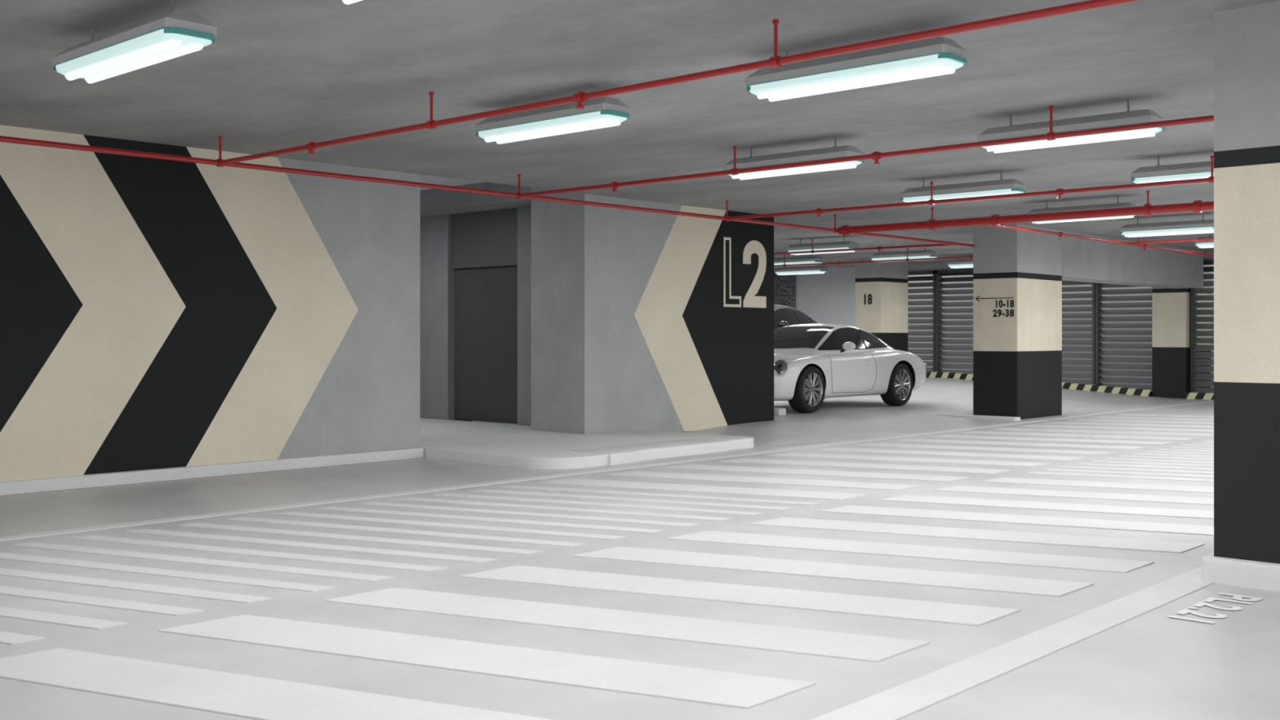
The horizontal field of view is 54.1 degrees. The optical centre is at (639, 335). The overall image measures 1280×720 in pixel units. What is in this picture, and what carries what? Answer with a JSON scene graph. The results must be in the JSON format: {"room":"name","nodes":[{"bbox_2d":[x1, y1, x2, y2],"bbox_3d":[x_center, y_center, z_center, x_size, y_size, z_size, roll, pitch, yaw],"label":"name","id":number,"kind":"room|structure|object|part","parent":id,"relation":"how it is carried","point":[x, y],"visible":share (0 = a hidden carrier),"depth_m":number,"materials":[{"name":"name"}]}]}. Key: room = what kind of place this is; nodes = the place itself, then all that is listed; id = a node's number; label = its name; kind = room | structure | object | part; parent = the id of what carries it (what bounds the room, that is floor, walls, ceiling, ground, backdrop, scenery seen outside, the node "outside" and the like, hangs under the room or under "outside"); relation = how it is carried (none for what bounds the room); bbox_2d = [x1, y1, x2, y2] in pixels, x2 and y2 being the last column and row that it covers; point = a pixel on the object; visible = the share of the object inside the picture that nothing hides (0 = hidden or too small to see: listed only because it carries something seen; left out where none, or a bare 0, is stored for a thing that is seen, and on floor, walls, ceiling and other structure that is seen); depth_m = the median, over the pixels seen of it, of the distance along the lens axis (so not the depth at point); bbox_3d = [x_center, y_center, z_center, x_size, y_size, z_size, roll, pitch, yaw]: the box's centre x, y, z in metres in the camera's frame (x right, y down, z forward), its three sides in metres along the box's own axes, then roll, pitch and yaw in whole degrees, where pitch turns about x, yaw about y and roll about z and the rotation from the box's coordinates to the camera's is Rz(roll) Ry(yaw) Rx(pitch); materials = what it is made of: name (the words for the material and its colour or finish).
{"room":"parking garage","nodes":[
{"label":"parking garage","id":0,"kind":"room"},
{"bbox_2d":[0,124,420,481],"bbox_3d":[-6.491,-0.250,7.718,0.200,2.700,12.610,0,0,42],"label":"wall","id":1,"kind":"structure","parent":0,"point":[155,313],"depth_m":10.56,"materials":[{"name":"paint"}]},
{"bbox_2d":[0,447,423,496],"bbox_3d":[-6.395,1.150,7.630,0.060,0.100,12.610,0,0,42],"label":"curb","id":2,"kind":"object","parent":1,"relation":"attached to","point":[71,482],"depth_m":10.52,"materials":[{"name":"concrete"}]},
{"bbox_2d":[420,174,483,190],"bbox_3d":[-3.188,-1.925,14.653,4.700,0.150,2.500,0,0,42],"label":"ceiling","id":3,"kind":"structure","parent":0,"point":[426,179],"depth_m":15.09,"materials":[{"name":"paint"}]},
{"bbox_2d":[420,205,531,426],"bbox_3d":[-2.229,-0.350,16.352,3.820,3.000,0.400,0,0,42],"label":"wall","id":4,"kind":"structure","parent":0,"point":[437,276],"depth_m":16.40,"materials":[{"name":"paint"}]},
{"bbox_2d":[450,207,517,268],"bbox_3d":[-1.935,-1.320,15.947,1.400,0.900,0.100,0,0,42],"label":"panel","id":5,"kind":"object","parent":4,"relation":"attached to","point":[485,238],"visible":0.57,"depth_m":15.93,"materials":[{"name":"metal"}]},
{"bbox_2d":[454,265,517,423],"bbox_3d":[-1.913,0.115,15.978,1.350,1.970,0.065,0,0,42],"label":"door","id":6,"kind":"structure","parent":4,"relation":"in","point":[486,298],"depth_m":15.98,"materials":[{"name":"metal"}]},
{"bbox_2d":[0,377,1279,719],"bbox_3d":[2.240,1.060,13.546,25.000,0.280,33.000,0,0,42],"label":"floor","id":7,"kind":"structure","parent":0,"point":[867,557],"depth_m":6.07,"materials":[{"name":"concrete"}]},
{"bbox_2d":[416,417,753,469],"bbox_3d":[-2.026,1.158,14.382,6.380,0.124,3.210,0,0,42],"label":"pavement","id":8,"kind":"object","parent":7,"relation":"on","point":[515,446],"visible":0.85,"depth_m":12.69,"materials":[{"name":"concrete"}]},
{"bbox_2d":[773,407,786,415],"bbox_3d":[1.330,1.062,17.919,1.750,0.105,0.180,0,0,42],"label":"wheel stop","id":9,"kind":"object","parent":7,"relation":"on","point":[777,411],"visible":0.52,"depth_m":17.31,"materials":[{"name":"concrete"}]},
{"bbox_2d":[773,304,817,329],"bbox_3d":[2.205,0.163,23.722,2.200,1.512,4.315,0,0,42],"label":"car","id":10,"kind":"object","parent":7,"relation":"on","point":[784,316],"visible":0.09,"depth_m":23.40,"materials":[{"name":"black glass"}]},
{"bbox_2d":[777,320,788,328],"bbox_3d":[2.573,-0.169,22.694,0.270,0.178,0.120,0,0,43],"label":"mirror","id":11,"kind":"object","parent":10,"relation":"attached to","point":[783,323],"depth_m":22.63,"materials":[{"name":"black mirror"}]},
{"bbox_2d":[773,323,926,413],"bbox_3d":[2.677,0.463,19.411,2.200,1.293,4.315,0,0,42],"label":"car","id":12,"kind":"object","parent":7,"relation":"on","point":[814,362],"visible":0.7,"depth_m":18.73,"materials":[{"name":"white paint"}]},
{"bbox_2d":[840,342,855,352],"bbox_3d":[3.045,0.176,18.383,0.269,0.165,0.120,0,0,43],"label":"mirror","id":13,"kind":"object","parent":12,"relation":"attached to","point":[847,345],"depth_m":18.32,"materials":[{"name":"white mirror"}]},
{"bbox_3d":[3.306,0.049,19.147,0.210,0.344,2.083,0,0,43],"label":"window trim","id":14,"kind":"part","parent":12,"relation":"part of","materials":[{"name":"black"}]},
{"bbox_2d":[855,257,907,351],"bbox_3d":[5.028,-0.335,26.077,0.620,2.510,1.054,0,0,42],"label":"pillar","id":15,"kind":"structure","parent":7,"relation":"on","point":[881,287],"depth_m":25.76,"materials":[{"name":"paint"}]},
{"bbox_2d":[923,408,1020,421],"bbox_3d":[5.157,1.188,18.875,1.900,0.065,1.800,0,0,42],"label":"kerb","id":16,"kind":"object","parent":7,"relation":"on","point":[968,413],"depth_m":18.15,"materials":[{"name":"concrete"}]},
{"bbox_2d":[973,223,1062,419],"bbox_3d":[5.595,-0.195,18.539,0.680,2.790,1.484,0,0,42],"label":"pillar","id":17,"kind":"structure","parent":7,"relation":"on","point":[1017,274],"depth_m":18.09,"materials":[{"name":"paint"}]},
{"bbox_2d":[925,371,1151,396],"bbox_3d":[6.295,0.994,27.489,9.740,0.388,0.200,0,0,42],"label":"kerb","id":18,"kind":"object","parent":7,"relation":"on","point":[1140,392],"visible":0.29,"depth_m":24.98,"materials":[{"name":"paint"}]},
{"bbox_2d":[1151,264,1210,398],"bbox_3d":[10.585,-0.195,24.481,0.630,2.790,1.400,0,0,42],"label":"pillar","id":19,"kind":"structure","parent":7,"relation":"on","point":[1171,308],"depth_m":23.95,"materials":[{"name":"paint"}]},
{"bbox_2d":[1185,391,1213,399],"bbox_3d":[12.142,1.145,22.132,4.800,0.130,0.200,0,0,42],"label":"kerb","id":20,"kind":"object","parent":7,"relation":"on","point":[1189,395],"visible":0.26,"depth_m":23.50,"materials":[{"name":"paint"}]},
{"bbox_2d":[1201,0,1279,591],"bbox_3d":[3.559,-0.195,6.437,0.800,2.790,1.590,0,0,42],"label":"pillar","id":21,"kind":"structure","parent":7,"relation":"on","point":[1246,553],"depth_m":6.02,"materials":[{"name":"paint"}]},
{"bbox_2d":[0,0,1279,270],"bbox_3d":[1.226,-1.790,12.440,25.000,0.420,30.000,0,0,42],"label":"ceiling","id":22,"kind":"structure","parent":0,"point":[275,74],"depth_m":8.27,"materials":[{"name":"concrete"}]},
{"bbox_2d":[51,0,217,84],"bbox_3d":[-2.506,-1.454,6.162,1.266,0.262,0.258,0,0,42],"label":"ceiling lamp","id":23,"kind":"object","parent":22,"relation":"hanging from","point":[174,33],"visible":1,"depth_m":5.95,"materials":[{"name":"grey plastic"}]},
{"bbox_3d":[-2.815,-1.532,6.445,0.037,0.105,0.037,0,0,-25],"label":"hanger rod","id":24,"kind":"part","parent":23,"relation":"part of","materials":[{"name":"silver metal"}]},
{"bbox_2d":[55,28,212,78],"bbox_3d":[-2.506,-1.370,6.162,1.244,0.040,0.248,0,0,43],"label":"diffuser","id":25,"kind":"object","parent":23,"relation":"attached to","point":[144,42],"depth_m":6.00,"materials":[{"name":"white plastic"}]},
{"bbox_3d":[-2.196,-1.532,5.878,0.037,0.105,0.037,0,0,20],"label":"hanger rod","id":26,"kind":"part","parent":23,"relation":"part of","materials":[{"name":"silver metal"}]},
{"bbox_2d":[342,0,362,4],"bbox_3d":[-0.788,-1.454,4.587,1.266,0.262,0.258,0,0,42],"label":"ceiling lamp","id":27,"kind":"object","parent":22,"relation":"hanging from","point":[345,2],"visible":1,"depth_m":4.98,"materials":[{"name":"grey plastic"}]},
{"bbox_2d":[475,86,631,144],"bbox_3d":[-0.594,-1.454,8.248,1.266,0.262,0.258,0,0,42],"label":"ceiling lamp","id":28,"kind":"object","parent":22,"relation":"hanging from","point":[604,112],"visible":0.98,"depth_m":8.10,"materials":[{"name":"grey"}]},
{"bbox_2d":[478,111,626,138],"bbox_3d":[-0.594,-1.370,8.248,1.244,0.040,0.248,0,0,43],"label":"diffuser","id":29,"kind":"object","parent":28,"relation":"attached to","point":[569,122],"depth_m":8.11,"materials":[{"name":"white plastic"}]},
{"bbox_2d":[220,0,1140,164],"bbox_3d":[1.534,-1.371,5.145,12.690,0.258,0.052,0,0,42],"label":"pipe","id":30,"kind":"object","parent":22,"relation":"hanging from","point":[775,61],"visible":1,"depth_m":6.08,"materials":[{"name":"red metal"}]},
{"bbox_2d":[724,136,864,180],"bbox_3d":[1.244,-1.454,10.253,1.266,0.262,0.258,0,0,42],"label":"ceiling lamp","id":31,"kind":"object","parent":22,"relation":"hanging from","point":[834,152],"visible":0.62,"depth_m":10.12,"materials":[{"name":"grey plastic"}]},
{"bbox_2d":[728,160,862,176],"bbox_3d":[1.244,-1.370,10.253,1.244,0.040,0.248,0,0,43],"label":"diffuser","id":32,"kind":"object","parent":31,"relation":"attached to","point":[852,164],"depth_m":10.19,"materials":[{"name":"white plastic"}]},
{"bbox_2d":[773,253,823,266],"bbox_3d":[2.920,-1.454,23.909,1.266,0.262,0.258,0,0,42],"label":"ceiling lamp","id":33,"kind":"object","parent":22,"relation":"hanging from","point":[815,259],"visible":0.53,"depth_m":23.69,"materials":[{"name":"grey"}]},
{"bbox_2d":[773,261,821,265],"bbox_3d":[2.920,-1.370,23.909,1.244,0.040,0.248,0,0,43],"label":"diffuser","id":34,"kind":"object","parent":33,"relation":"attached to","point":[775,263],"depth_m":23.75,"materials":[{"name":"grey plastic"}]},
{"bbox_2d":[773,265,827,275],"bbox_3d":[3.484,-1.454,27.189,1.266,0.262,0.258,0,0,42],"label":"ceiling lamp","id":35,"kind":"object","parent":22,"relation":"hanging from","point":[815,269],"visible":0.93,"depth_m":27.05,"materials":[{"name":"grey plastic"}]},
{"bbox_2d":[775,270,826,274],"bbox_3d":[3.484,-1.370,27.189,1.244,0.040,0.248,0,0,43],"label":"diffuser","id":36,"kind":"object","parent":35,"relation":"attached to","point":[778,272],"depth_m":27.08,"materials":[{"name":"grey plastic"}]},
{"bbox_2d":[786,235,858,254],"bbox_3d":[2.939,-1.454,20.229,1.266,0.262,0.258,0,0,42],"label":"ceiling lamp","id":37,"kind":"object","parent":22,"relation":"hanging from","point":[848,244],"visible":0.72,"depth_m":20.09,"materials":[{"name":"grey plastic"}]},
{"bbox_2d":[788,247,852,252],"bbox_3d":[2.939,-1.370,20.229,1.244,0.040,0.248,0,0,43],"label":"diffuser","id":38,"kind":"object","parent":37,"relation":"attached to","point":[790,249],"depth_m":20.17,"materials":[{"name":"grey plastic"}]},
{"bbox_2d":[745,25,968,102],"bbox_3d":[1.124,-1.454,6.674,1.266,0.262,0.258,0,0,42],"label":"ceiling lamp","id":39,"kind":"object","parent":22,"relation":"hanging from","point":[939,55],"visible":0.98,"depth_m":6.53,"materials":[{"name":"grey plastic"}]},
{"bbox_2d":[749,53,963,95],"bbox_3d":[1.124,-1.370,6.674,1.244,0.040,0.248,0,0,43],"label":"diffuser","id":40,"kind":"object","parent":39,"relation":"attached to","point":[864,73],"depth_m":6.55,"materials":[{"name":"white plastic"}]},
{"bbox_2d":[773,239,953,254],"bbox_3d":[1.456,-1.371,20.639,8.260,0.258,0.051,0,0,42],"label":"pipe","id":41,"kind":"object","parent":22,"relation":"hanging from","point":[879,247],"visible":0.43,"depth_m":18.87,"materials":[{"name":"red metal"}]},
{"bbox_2d":[773,248,973,266],"bbox_3d":[3.359,-1.371,22.760,8.200,0.258,0.051,0,0,42],"label":"pipe","id":42,"kind":"object","parent":22,"relation":"hanging from","point":[971,257],"visible":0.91,"depth_m":22.02,"materials":[{"name":"red metal"}]},
{"bbox_2d":[870,246,937,262],"bbox_3d":[4.689,-1.454,22.288,1.266,0.262,0.258,0,0,42],"label":"ceiling lamp","id":43,"kind":"object","parent":22,"relation":"hanging from","point":[882,255],"visible":0.9,"depth_m":22.16,"materials":[{"name":"grey plastic"}]},
{"bbox_2d":[871,255,937,260],"bbox_3d":[4.689,-1.370,22.288,1.244,0.040,0.248,0,0,43],"label":"diffuser","id":44,"kind":"object","parent":43,"relation":"attached to","point":[873,257],"depth_m":22.24,"materials":[{"name":"grey plastic"}]},
{"bbox_2d":[946,254,973,268],"bbox_3d":[6.581,-1.454,24.352,1.266,0.262,0.258,0,0,42],"label":"ceiling lamp","id":45,"kind":"object","parent":22,"relation":"hanging from","point":[964,263],"visible":0.44,"depth_m":24.50,"materials":[{"name":"grey plastic"}]},
{"bbox_2d":[948,263,973,266],"bbox_3d":[6.581,-1.370,24.352,1.244,0.040,0.248,0,0,43],"label":"diffuser","id":46,"kind":"object","parent":45,"relation":"attached to","point":[949,264],"depth_m":24.49,"materials":[{"name":"grey plastic"}]},
{"bbox_2d":[900,171,1026,205],"bbox_3d":[3.169,-1.454,12.355,1.266,0.262,0.258,0,0,42],"label":"ceiling lamp","id":47,"kind":"object","parent":22,"relation":"hanging from","point":[1009,186],"visible":0.8,"depth_m":12.21,"materials":[{"name":"grey plastic"}]},
{"bbox_2d":[902,188,1023,202],"bbox_3d":[3.169,-1.370,12.355,1.244,0.040,0.248,0,0,43],"label":"diffuser","id":48,"kind":"object","parent":47,"relation":"attached to","point":[956,193],"depth_m":12.27,"materials":[{"name":"grey plastic"}]},
{"bbox_2d":[728,155,1213,220],"bbox_3d":[5.669,-1.371,9.657,12.690,0.258,0.052,0,0,42],"label":"pipe","id":49,"kind":"object","parent":22,"relation":"hanging from","point":[1059,192],"visible":0.98,"depth_m":11.81,"materials":[{"name":"red metal"}]},
{"bbox_2d":[837,191,1213,235],"bbox_3d":[7.155,-1.367,11.280,12.690,0.265,0.130,0,0,42],"label":"pipe","id":50,"kind":"object","parent":22,"relation":"hanging from","point":[1197,206],"visible":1,"depth_m":13.80,"materials":[{"name":"red metal"}]},
{"bbox_2d":[0,135,974,247],"bbox_3d":[-2.146,-1.385,10.566,0.058,0.229,20.680,0,0,42],"label":"pipe","id":51,"kind":"object","parent":50,"relation":"attached to","point":[2,139],"visible":1,"depth_m":10.60,"materials":[{"name":"red metal"}]},
{"bbox_2d":[520,105,1213,197],"bbox_3d":[1.326,-1.371,9.432,6.590,0.258,0.052,0,0,42],"label":"pipe","id":52,"kind":"object","parent":51,"relation":"attached to","point":[1051,135],"visible":1,"depth_m":8.96,"materials":[{"name":"red metal"}]},
{"bbox_2d":[985,224,1213,256],"bbox_3d":[7.755,-1.256,18.454,0.052,0.088,11.310,0,0,42],"label":"pipe","id":53,"kind":"object","parent":50,"relation":"attached to","point":[1060,234],"visible":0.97,"depth_m":16.43,"materials":[{"name":"red metal"}]},
{"bbox_2d":[977,99,1164,153],"bbox_3d":[2.962,-1.454,8.679,1.266,0.262,0.258,0,0,42],"label":"ceiling lamp","id":54,"kind":"object","parent":22,"relation":"hanging from","point":[1143,116],"visible":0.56,"depth_m":8.56,"materials":[{"name":"grey plastic"}]},
{"bbox_3d":[2.652,-1.532,8.963,0.037,0.105,0.037,0,0,20],"label":"hanger rod","id":55,"kind":"part","parent":54,"relation":"part of","materials":[{"name":"silver metal"}]},
{"bbox_2d":[982,127,1162,148],"bbox_3d":[2.962,-1.370,8.679,1.244,0.040,0.248,0,0,43],"label":"diffuser","id":56,"kind":"object","parent":54,"relation":"attached to","point":[1148,132],"depth_m":8.61,"materials":[{"name":"white plastic"}]},
{"bbox_3d":[3.271,-1.532,8.396,0.037,0.105,0.037,0,0,20],"label":"hanger rod","id":57,"kind":"part","parent":54,"relation":"part of","materials":[{"name":"silver metal"}]},
{"bbox_2d":[1026,195,1137,223],"bbox_3d":[5.095,-1.454,14.456,1.266,0.262,0.258,0,0,42],"label":"ceiling lamp","id":58,"kind":"object","parent":22,"relation":"hanging from","point":[1117,205],"visible":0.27,"depth_m":14.37,"materials":[{"name":"grey plastic"}]},
{"bbox_2d":[1062,231,1203,288],"bbox_3d":[8.242,-1.235,21.399,0.560,0.690,6.310,0,0,42],"label":"beam","id":59,"kind":"structure","parent":22,"relation":"attached to","point":[1086,260],"depth_m":20.93,"materials":[{"name":"concrete"}]},
{"bbox_2d":[1120,213,1213,237],"bbox_3d":[6.986,-1.454,16.520,1.266,0.262,0.258,0,0,42],"label":"ceiling lamp","id":60,"kind":"object","parent":22,"relation":"hanging from","point":[1203,226],"visible":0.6,"depth_m":16.44,"materials":[{"name":"grey plastic"}]},
{"bbox_2d":[1121,226,1213,235],"bbox_3d":[6.986,-1.370,16.520,1.244,0.040,0.248,0,0,43],"label":"diffuser","id":61,"kind":"object","parent":60,"relation":"attached to","point":[1131,230],"depth_m":16.46,"materials":[{"name":"grey plastic"}]},
{"bbox_2d":[1128,236,1213,244],"bbox_3d":[9.976,-1.356,14.391,8.735,0.288,0.051,0,0,42],"label":"pipe","id":62,"kind":"object","parent":22,"relation":"hanging from","point":[1137,242],"visible":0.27,"depth_m":16.96,"materials":[{"name":"red metal"}]},
{"bbox_2d":[1130,155,1213,187],"bbox_3d":[4.887,-1.454,10.780,1.266,0.262,0.258,0,0,42],"label":"ceiling lamp","id":63,"kind":"object","parent":22,"relation":"hanging from","point":[1200,170],"visible":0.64,"depth_m":10.88,"materials":[{"name":"grey plastic"}]},
{"bbox_2d":[1133,171,1213,183],"bbox_3d":[4.887,-1.370,10.780,1.244,0.040,0.248,0,0,43],"label":"diffuser","id":64,"kind":"object","parent":63,"relation":"attached to","point":[1157,176],"depth_m":10.89,"materials":[{"name":"grey plastic"}]},
{"bbox_2d":[1193,233,1213,248],"bbox_3d":[8.912,-1.454,18.622,1.266,0.262,0.258,0,0,42],"label":"ceiling lamp","id":65,"kind":"object","parent":22,"relation":"hanging from","point":[1201,244],"visible":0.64,"depth_m":18.86,"materials":[{"name":"grey plastic"}]},
{"bbox_2d":[1195,242,1213,246],"bbox_3d":[8.912,-1.370,18.622,1.244,0.040,0.248,0,0,43],"label":"diffuser","id":66,"kind":"object","parent":65,"relation":"attached to","point":[1198,244],"depth_m":18.85,"materials":[{"name":"grey plastic"}]},
{"bbox_2d":[531,187,773,434],"bbox_3d":[0.256,-0.340,15.580,0.886,3.020,3.540,0,0,42],"label":"wall","id":67,"kind":"structure","parent":0,"point":[641,320],"depth_m":14.73,"materials":[{"name":"paint"}]},
{"bbox_2d":[773,266,855,326],"bbox_3d":[4.211,-0.300,29.758,4.000,3.000,0.330,0,0,42],"label":"wall","id":68,"kind":"structure","parent":0,"point":[829,296],"depth_m":29.57,"materials":[{"name":"paint"}]},
{"bbox_2d":[907,271,935,372],"bbox_3d":[6.109,-0.275,27.985,1.175,2.349,0.200,0,0,42],"label":"louver panel","id":69,"kind":"object","parent":68,"relation":"attached to","point":[916,273],"visible":0.56,"depth_m":27.81,"materials":[{"name":"silver metal"}]},
{"bbox_2d":[907,251,1213,271],"bbox_3d":[10.505,-1.510,24.045,13.000,0.180,0.250,0,0,42],"label":"wall","id":70,"kind":"structure","parent":0,"point":[941,266],"depth_m":27.55,"materials":[{"name":"concrete"}]},
{"bbox_2d":[935,269,973,373],"bbox_3d":[6.986,-0.238,27.181,1.175,2.364,0.200,0,0,42],"label":"louver panel","id":71,"kind":"object","parent":70,"relation":"attached to","point":[940,366],"visible":0.6,"depth_m":27.31,"materials":[{"name":"silver metal"}]},
{"bbox_2d":[1062,280,1095,384],"bbox_3d":[8.741,-0.166,25.573,1.175,2.507,0.200,0,0,42],"label":"louver panel","id":72,"kind":"object","parent":70,"relation":"attached to","point":[1067,289],"visible":0.49,"depth_m":25.41,"materials":[{"name":"silver metal"}]},
{"bbox_3d":[8.741,-0.166,25.573,1.175,2.507,0.200,0,0,43],"label":"frame","id":73,"kind":"part","parent":72,"relation":"part of","materials":[{"name":"grey metal"}]},
{"bbox_2d":[1095,283,1151,389],"bbox_3d":[9.618,-0.151,24.769,1.175,2.619,0.200,0,0,42],"label":"louver panel","id":74,"kind":"object","parent":70,"relation":"attached to","point":[1100,305],"visible":0.59,"depth_m":24.81,"materials":[{"name":"silver metal"}]},
{"bbox_3d":[9.618,-0.131,24.769,1.175,2.579,0.200,0,0,43],"label":"frame","id":75,"kind":"part","parent":74,"relation":"part of","materials":[{"name":"grey metal"}]},
{"bbox_2d":[1190,259,1213,392],"bbox_3d":[10.979,-0.130,23.523,1.185,2.619,0.200,0,0,42],"label":"louver panel","id":76,"kind":"object","parent":70,"relation":"attached to","point":[1194,298],"visible":0.28,"depth_m":23.79,"materials":[{"name":"silver metal"}]},
{"bbox_2d":[907,264,1213,387],"bbox_3d":[12.711,0.100,24.973,25.000,4.200,0.200,0,0,42],"label":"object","id":77,"kind":"structure","parent":0,"point":[1211,264],"depth_m":27.63,"materials":[{"name":"grey metal"}]}
]}

